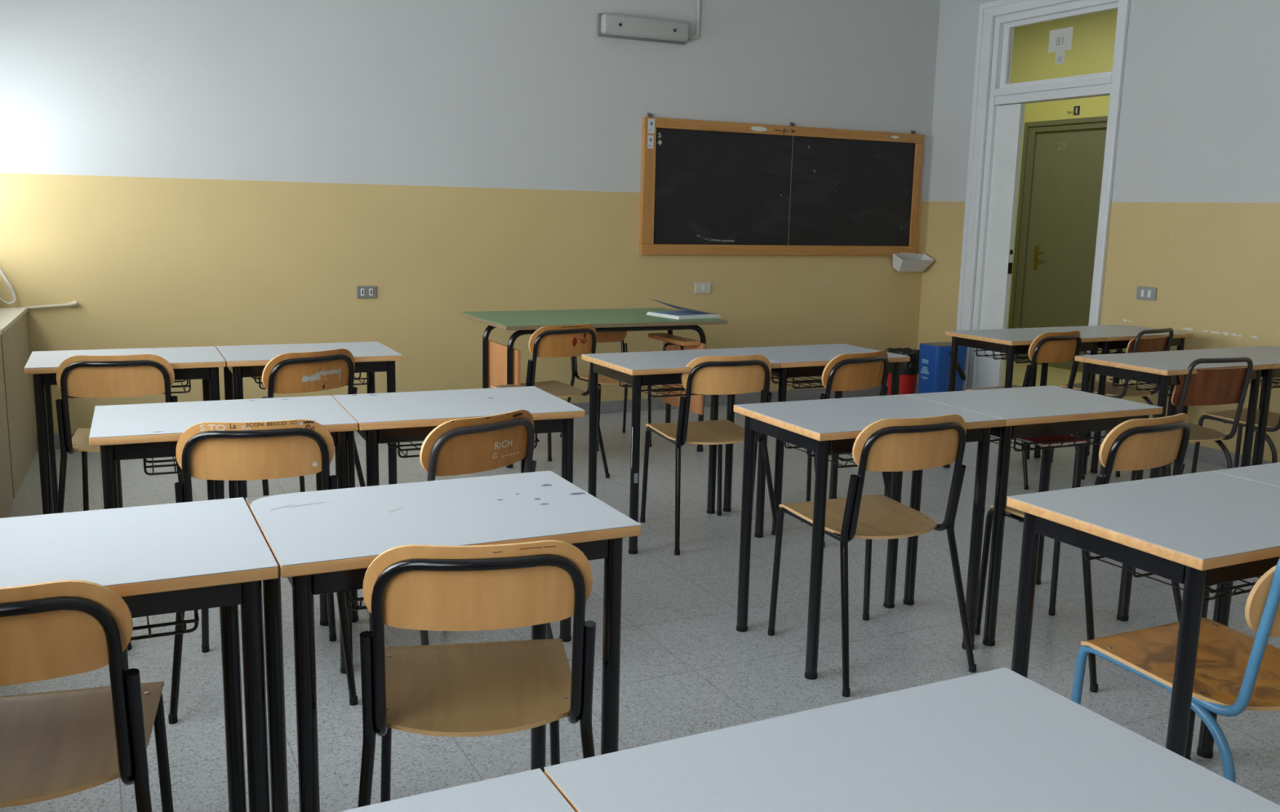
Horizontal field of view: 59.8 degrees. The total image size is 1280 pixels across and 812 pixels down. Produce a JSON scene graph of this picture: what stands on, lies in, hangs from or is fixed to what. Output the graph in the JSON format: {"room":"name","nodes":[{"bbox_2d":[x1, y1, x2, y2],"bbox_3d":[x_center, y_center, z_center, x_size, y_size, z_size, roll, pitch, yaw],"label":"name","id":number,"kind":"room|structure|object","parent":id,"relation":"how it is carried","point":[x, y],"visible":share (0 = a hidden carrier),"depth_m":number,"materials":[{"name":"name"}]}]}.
{"room":"classroom","nodes":[
{"label":"classroom","id":0,"kind":"room"},
{"bbox_2d":[0,0,940,435],"bbox_3d":[-0.783,-1.618,7.293,6.824,3.400,0.300,-4,11,-26],"label":"wall","id":1,"kind":"structure","parent":0,"point":[183,173],"depth_m":6.82,"materials":[{"name":"white paint"}]},
{"bbox_2d":[0,268,16,304],"bbox_3d":[-3.402,-0.663,5.947,0.104,0.235,0.019,-4,11,-26],"label":"blind cord","id":2,"kind":"object","parent":1,"relation":"hanging from","point":[5,278],"visible":1,"depth_m":5.96,"materials":[{"name":"white plastic"}]},
{"bbox_2d":[22,300,77,310],"bbox_3d":[-3.223,-0.551,6.079,0.264,0.049,0.030,-4,11,-26],"label":"rod","id":3,"kind":"object","parent":1,"relation":"attached to","point":[72,304],"visible":0.92,"depth_m":6.08,"materials":[{"name":"beige plastic"}]},
{"bbox_2d":[356,285,376,297],"bbox_3d":[-1.680,-0.701,6.836,0.121,0.074,0.015,-4,11,-26],"label":"wall socket","id":4,"kind":"object","parent":1,"relation":"attached to","point":[362,291],"visible":1,"depth_m":6.83,"materials":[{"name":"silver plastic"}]},
{"bbox_2d":[35,384,887,450],"bbox_3d":[-0.671,0.035,7.482,6.404,0.085,0.012,-4,11,-26],"label":"baseboard","id":5,"kind":"structure","parent":1,"relation":"attached to","point":[606,406],"depth_m":8.16,"materials":[{"name":"grey stone"}]},
{"bbox_2d":[596,13,688,44],"bbox_3d":[0.031,-2.484,7.312,0.650,0.144,0.099,-4,11,-26],"label":"emergency light","id":6,"kind":"object","parent":1,"relation":"attached to","point":[609,25],"visible":1,"depth_m":7.27,"materials":[{"name":"grey plastic"}]},
{"bbox_2d":[688,0,700,39],"bbox_3d":[0.366,-2.902,7.443,0.102,0.864,0.024,-4,11,-26],"label":"conduit","id":7,"kind":"object","parent":1,"relation":"attached to","point":[698,12],"visible":0.92,"depth_m":7.50,"materials":[{"name":"grey plastic"}]},
{"bbox_2d":[694,282,711,293],"bbox_3d":[0.446,-0.838,7.877,0.128,0.080,0.014,-4,11,-26],"label":"wall socket","id":8,"kind":"object","parent":1,"relation":"attached to","point":[700,287],"visible":1,"depth_m":7.87,"materials":[{"name":"beige plastic"}]},
{"bbox_2d":[639,112,924,255],"bbox_3d":[1.083,-1.567,8.045,2.385,0.945,0.042,-4,11,-26],"label":"blackboard","id":9,"kind":"object","parent":1,"relation":"attached to","point":[708,188],"visible":1,"depth_m":7.99,"materials":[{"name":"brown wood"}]},
{"bbox_2d":[893,253,934,271],"bbox_3d":[2.094,-1.107,8.561,0.310,0.143,0.162,-4,11,-26],"label":"box","id":10,"kind":"object","parent":9,"relation":"attached to","point":[902,262],"visible":1,"depth_m":8.55,"materials":[{"name":"white plastic"}]},
{"bbox_2d":[0,360,1279,811],"bbox_3d":[1.619,0.539,5.451,9.270,0.100,13.000,-4,11,-26],"label":"floor","id":11,"kind":"structure","parent":0,"point":[686,669],"depth_m":3.72,"materials":[{"name":"grey tile"}]},
{"bbox_2d":[0,328,13,518],"bbox_3d":[-2.708,0.144,4.549,0.158,0.795,1.168,-4,11,-26],"label":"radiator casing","id":12,"kind":"object","parent":11,"relation":"on","point":[6,481],"visible":1,"depth_m":4.92,"materials":[{"name":"beige"}]},
{"bbox_2d":[0,307,36,499],"bbox_3d":[-3.189,-0.048,5.575,0.219,0.795,1.116,-4,11,-26],"label":"cabinet","id":13,"kind":"object","parent":11,"relation":"on","point":[15,340],"visible":0.92,"depth_m":5.52,"materials":[{"name":"beige wood"}]},
{"bbox_2d":[0,579,173,811],"bbox_3d":[-1.058,0.634,1.926,0.495,0.815,0.516,-2,10,-17],"label":"chair","id":14,"kind":"object","parent":11,"relation":"on","point":[54,744],"visible":1,"depth_m":1.80,"materials":[{"name":"brown wood"}]},
{"bbox_2d":[55,354,182,513],"bbox_3d":[-2.041,0.173,4.414,0.495,0.815,0.516,-2,11,-19],"label":"chair","id":15,"kind":"object","parent":11,"relation":"on","point":[136,375],"visible":0.61,"depth_m":4.18,"materials":[{"name":"brown wood"}]},
{"bbox_2d":[24,346,226,515],"bbox_3d":[-2.057,0.179,4.511,0.696,0.769,0.500,-3,11,-25],"label":"student desk","id":16,"kind":"object","parent":11,"relation":"on","point":[188,363],"visible":0.43,"depth_m":4.38,"materials":[{"name":"grey laminate"}]},
{"bbox_2d":[0,497,278,811],"bbox_3d":[-1.057,0.633,2.061,0.696,0.768,0.500,-4,11,-26],"label":"student desk","id":17,"kind":"object","parent":11,"relation":"on","point":[167,558],"visible":0.77,"depth_m":1.99,"materials":[{"name":"grey laminate"}]},
{"bbox_2d":[88,395,358,674],"bbox_3d":[-1.239,0.402,3.349,0.696,0.769,0.500,-3,11,-24],"label":"student desk","id":18,"kind":"object","parent":11,"relation":"on","point":[149,430],"visible":0.52,"depth_m":3.22,"materials":[{"name":"grey laminate"}]},
{"bbox_2d":[168,419,357,724],"bbox_3d":[-1.094,0.404,3.228,0.495,0.815,0.516,-2,10,-17],"label":"chair","id":19,"kind":"object","parent":11,"relation":"on","point":[281,449],"visible":0.52,"depth_m":2.98,"materials":[{"name":"brown wood"}]},
{"bbox_2d":[223,348,365,496],"bbox_3d":[-1.445,0.154,4.597,0.516,0.815,0.495,11,14,42],"label":"chair","id":20,"kind":"object","parent":11,"relation":"on","point":[318,371],"visible":0.41,"depth_m":4.38,"materials":[{"name":"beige wood"}]},
{"bbox_2d":[216,341,403,502],"bbox_3d":[-1.424,0.142,4.806,0.696,0.768,0.500,-3,11,-25],"label":"student desk","id":21,"kind":"object","parent":11,"relation":"on","point":[370,357],"visible":0.55,"depth_m":4.69,"materials":[{"name":"grey laminate"}]},
{"bbox_2d":[245,471,641,811],"bbox_3d":[-0.427,0.594,2.365,0.696,0.769,0.500,-4,11,-26],"label":"student desk","id":22,"kind":"object","parent":11,"relation":"on","point":[323,542],"visible":0.7,"depth_m":2.25,"materials":[{"name":"grey laminate"}]},
{"bbox_2d":[339,768,575,811],"bbox_3d":[-0.320,0.847,0.943,0.696,0.768,0.500,-4,11,-26],"label":"student desk","id":23,"kind":"object","parent":11,"relation":"on","point":[530,791],"visible":1,"depth_m":1.18,"materials":[{"name":"grey laminate"}]},
{"bbox_2d":[332,386,585,642],"bbox_3d":[-0.599,0.367,3.632,0.696,0.769,0.500,-3,11,-24],"label":"student desk","id":24,"kind":"object","parent":11,"relation":"on","point":[388,418],"visible":0.56,"depth_m":3.49,"materials":[{"name":"grey laminate"}]},
{"bbox_2d":[357,540,595,808],"bbox_3d":[-0.325,0.601,2.204,0.495,0.815,0.516,-1,10,-11],"label":"chair","id":25,"kind":"object","parent":11,"relation":"on","point":[494,688],"visible":1,"depth_m":2.01,"materials":[{"name":"brown wood"}]},
{"bbox_2d":[419,409,553,645],"bbox_3d":[-0.589,0.396,3.334,0.516,0.815,0.495,10,13,42],"label":"chair","id":26,"kind":"object","parent":11,"relation":"on","point":[459,446],"visible":0.44,"depth_m":3.10,"materials":[{"name":"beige wood"}]},
{"bbox_2d":[490,324,609,478],"bbox_3d":[-0.498,-0.040,5.827,0.495,0.815,0.516,-6,13,-37],"label":"chair","id":27,"kind":"object","parent":11,"relation":"on","point":[570,340],"visible":0.66,"depth_m":5.63,"materials":[{"name":"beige wood"}]},
{"bbox_2d":[458,307,727,468],"bbox_3d":[-0.287,-0.138,6.511,1.340,0.780,0.820,-4,11,-26],"label":"desk","id":28,"kind":"object","parent":11,"relation":"on","point":[501,363],"visible":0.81,"depth_m":6.29,"materials":[{"name":"green laminate"}]},
{"bbox_2d":[646,297,720,319],"bbox_3d":[0.256,-0.578,6.542,0.310,0.097,0.325,-6,12,-34],"label":"register","id":29,"kind":"object","parent":28,"relation":"on","point":[685,313],"visible":1,"depth_m":6.48,"materials":[{"name":"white paper"}]},
{"bbox_2d":[560,331,651,451],"bbox_3d":[-0.186,-0.144,6.691,0.445,0.733,0.464,-4,11,-26],"label":"chair","id":30,"kind":"object","parent":11,"relation":"on","point":[614,336],"visible":0.27,"depth_m":6.72,"materials":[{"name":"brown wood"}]},
{"bbox_2d":[582,348,780,554],"bbox_3d":[0.160,0.174,4.827,0.696,0.768,0.500,-4,11,-26],"label":"student desk","id":31,"kind":"object","parent":11,"relation":"on","point":[638,370],"visible":0.69,"depth_m":4.73,"materials":[{"name":"grey laminate"}]},
{"bbox_2d":[640,354,777,555],"bbox_3d":[0.290,0.158,4.806,0.495,0.815,0.516,-3,11,-21],"label":"chair","id":32,"kind":"object","parent":11,"relation":"on","point":[745,374],"visible":0.94,"depth_m":4.60,"materials":[{"name":"brown wood"}]},
{"bbox_2d":[720,343,910,535],"bbox_3d":[0.786,0.134,5.138,0.696,0.768,0.500,-4,11,-26],"label":"student desk","id":33,"kind":"object","parent":11,"relation":"on","point":[796,361],"visible":0.46,"depth_m":5.02,"materials":[{"name":"grey laminate"}]},
{"bbox_2d":[751,351,890,547],"bbox_3d":[0.818,0.139,4.979,0.495,0.815,0.516,-6,13,-37],"label":"chair","id":34,"kind":"object","parent":11,"relation":"on","point":[864,371],"visible":0.39,"depth_m":4.75,"materials":[{"name":"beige wood"}]},
{"bbox_2d":[733,394,1004,679],"bbox_3d":[0.718,0.397,3.634,0.696,0.768,0.500,-3,11,-25],"label":"student desk","id":35,"kind":"object","parent":11,"relation":"on","point":[825,428],"visible":0.67,"depth_m":3.54,"materials":[{"name":"grey laminate"}]},
{"bbox_2d":[767,413,976,697],"bbox_3d":[0.725,0.396,3.509,0.495,0.815,0.516,-3,11,-24],"label":"chair","id":36,"kind":"object","parent":11,"relation":"on","point":[900,444],"visible":0.98,"depth_m":3.34,"materials":[{"name":"brown wood"}]},
{"bbox_2d":[884,347,919,395],"bbox_3d":[1.994,-0.236,8.466,0.288,0.398,0.292,-4,11,-26],"label":"basket","id":37,"kind":"object","parent":11,"relation":"on","point":[909,371],"visible":0.46,"depth_m":8.36,"materials":[{"name":"red plastic"}]},
{"bbox_2d":[543,667,1279,811],"bbox_3d":[0.305,0.807,1.254,0.696,0.768,0.500,-4,11,-26],"label":"student desk","id":38,"kind":"object","parent":11,"relation":"on","point":[997,740],"visible":0.94,"depth_m":1.27,"materials":[{"name":"grey laminate"}]},
{"bbox_2d":[918,342,967,393],"bbox_3d":[2.211,-0.217,8.152,0.290,0.479,0.226,-4,11,-26],"label":"recycling bin","id":39,"kind":"object","parent":11,"relation":"on","point":[934,357],"visible":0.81,"depth_m":8.06,"materials":[{"name":"blue plastic"}]},
{"bbox_2d":[942,327,1106,475],"bbox_3d":[2.104,-0.017,6.167,0.696,0.768,0.500,-4,11,-27],"label":"student desk","id":40,"kind":"object","parent":11,"relation":"on","point":[1012,342],"visible":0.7,"depth_m":6.04,"materials":[{"name":"grey laminate"}]},
{"bbox_2d":[965,330,1084,489],"bbox_3d":[2.087,-0.022,6.063,0.495,0.815,0.516,-5,12,-33],"label":"chair","id":41,"kind":"object","parent":11,"relation":"on","point":[1047,347],"visible":0.41,"depth_m":5.80,"materials":[{"name":"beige wood"}]},
{"bbox_2d":[902,385,1163,646],"bbox_3d":[1.352,0.360,3.929,0.696,0.768,0.500,-3,11,-25],"label":"student desk","id":42,"kind":"object","parent":11,"relation":"on","point":[1051,410],"visible":0.7,"depth_m":3.74,"materials":[{"name":"grey laminate"}]},
{"bbox_2d":[1016,434,1090,446],"bbox_3d":[1.383,0.106,3.828,0.210,0.010,0.230,-3,11,-25],"label":"folder","id":43,"kind":"object","parent":42,"relation":"on","point":[1060,437],"visible":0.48,"depth_m":3.76,"materials":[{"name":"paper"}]},
{"bbox_2d":[974,413,1190,693],"bbox_3d":[1.443,0.398,3.592,0.495,0.815,0.516,-5,12,-31],"label":"chair","id":44,"kind":"object","parent":11,"relation":"on","point":[1135,444],"visible":0.5,"depth_m":3.35,"materials":[{"name":"brown wood"}]},
{"bbox_2d":[1051,328,1173,477],"bbox_3d":[2.686,-0.054,6.320,0.410,0.816,0.491,-6,12,-36],"label":"chair","id":45,"kind":"object","parent":11,"relation":"on","point":[1137,344],"visible":0.52,"depth_m":6.14,"materials":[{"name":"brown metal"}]},
{"bbox_2d":[1033,324,1193,473],"bbox_3d":[2.729,-0.058,6.480,0.696,0.768,0.500,-4,11,-27],"label":"student desk","id":46,"kind":"object","parent":11,"relation":"on","point":[1118,336],"visible":0.38,"depth_m":6.30,"materials":[{"name":"grey laminate"}]},
{"bbox_2d":[1006,471,1279,760],"bbox_3d":[1.246,0.605,2.524,0.696,0.768,0.500,-4,11,-26],"label":"student desk","id":47,"kind":"object","parent":11,"relation":"on","point":[1198,531],"visible":0.92,"depth_m":2.35,"materials":[{"name":"grey laminate"}]},
{"bbox_2d":[1071,351,1271,488],"bbox_3d":[2.435,0.166,5.171,0.696,0.768,0.500,-4,11,-26],"label":"student desk","id":48,"kind":"object","parent":11,"relation":"on","point":[1162,368],"visible":0.51,"depth_m":5.07,"materials":[{"name":"grey laminate"}]},
{"bbox_2d":[1071,558,1279,783],"bbox_3d":[1.262,0.602,2.407,0.410,0.816,0.491,-3,11,-25],"label":"chair","id":49,"kind":"object","parent":11,"relation":"on","point":[1236,672],"visible":0.85,"depth_m":2.35,"materials":[{"name":"brown wood"}]},
{"bbox_2d":[1099,357,1253,477],"bbox_3d":[2.455,0.153,5.111,0.410,0.816,0.491,-2,11,-19],"label":"chair","id":50,"kind":"object","parent":11,"relation":"on","point":[1208,387],"visible":0.56,"depth_m":4.88,"materials":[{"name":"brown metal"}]},
{"bbox_2d":[1173,346,1279,470],"bbox_3d":[3.061,0.126,5.483,0.696,0.768,0.500,-4,11,-26],"label":"student desk","id":51,"kind":"object","parent":11,"relation":"on","point":[1266,354],"visible":0.44,"depth_m":5.19,"materials":[{"name":"grey laminate"}]},
{"bbox_2d":[1191,390,1279,473],"bbox_3d":[3.075,0.105,5.464,0.410,0.816,0.491,-5,12,-30],"label":"chair","id":52,"kind":"object","parent":11,"relation":"on","point":[1225,416],"visible":0.64,"depth_m":5.51,"materials":[{"name":"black metal"}]},
{"bbox_2d":[1196,462,1279,759],"bbox_3d":[1.873,0.564,2.834,0.696,0.768,0.500,-4,11,-26],"label":"student desk","id":53,"kind":"object","parent":11,"relation":"on","point":[1268,473],"visible":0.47,"depth_m":2.86,"materials":[{"name":"grey laminate"}]},
{"bbox_2d":[1004,8,1117,372],"bbox_3d":[4.465,-1.912,9.652,0.200,3.400,7.300,-4,11,-26],"label":"wall","id":54,"kind":"structure","parent":0,"point":[1093,40],"depth_m":10.32,"materials":[{"name":"yellow paint"}]},
{"bbox_2d":[1005,115,1107,371],"bbox_3d":[3.948,-1.512,10.452,0.069,2.310,1.115,-4,11,-26],"label":"door","id":55,"kind":"structure","parent":54,"relation":"in","point":[1062,163],"depth_m":10.49,"materials":[{"name":"green paint"}]},
{"bbox_2d":[1073,105,1079,115],"bbox_3d":[4.016,-2.720,10.228,0.004,0.080,0.070,-4,11,-26],"label":"wall sign","id":56,"kind":"object","parent":54,"relation":"attached to","point":[1077,108],"visible":1,"depth_m":10.23,"materials":[{"name":"grey plastic"}]},
{"bbox_2d":[916,0,1279,462],"bbox_3d":[4.298,-1.031,4.625,0.121,3.400,9.093,-4,11,-26],"label":"wall","id":57,"kind":"structure","parent":0,"point":[1194,218],"depth_m":6.62,"materials":[{"name":"white paint"}]},
{"bbox_2d":[955,0,1130,391],"bbox_3d":[2.755,-1.352,7.685,0.155,2.900,1.290,-4,11,-26],"label":"door","id":58,"kind":"structure","parent":57,"relation":"in","point":[1007,101],"depth_m":7.94,"materials":[{"name":"white paint"}]},
{"bbox_2d":[1054,50,1065,64],"bbox_3d":[2.828,-2.346,7.484,0.001,0.081,0.080,-4,11,-26],"label":"paper notice","id":59,"kind":"object","parent":58,"relation":"attached to","point":[1060,55],"visible":1,"depth_m":7.48,"materials":[{"name":"white paper"}]},
{"bbox_2d":[1048,26,1073,53],"bbox_3d":[2.826,-2.462,7.473,0.001,0.147,0.200,-4,11,-26],"label":"paper notice","id":60,"kind":"object","parent":58,"relation":"attached to","point":[1060,39],"visible":1,"depth_m":7.47,"materials":[{"name":"white paper"}]},
{"bbox_2d":[915,382,1271,467],"bbox_3d":[4.205,0.605,4.878,0.012,0.085,9.081,-4,11,-26],"label":"baseboard","id":61,"kind":"structure","parent":57,"relation":"attached to","point":[1212,455],"depth_m":6.55,"materials":[{"name":"grey stone"}]},
{"bbox_2d":[1136,286,1156,301],"bbox_3d":[3.136,-0.698,6.888,0.014,0.080,0.138,-4,11,-26],"label":"wall socket","id":62,"kind":"object","parent":57,"relation":"attached to","point":[1146,293],"visible":1,"depth_m":6.88,"materials":[{"name":"grey plastic"}]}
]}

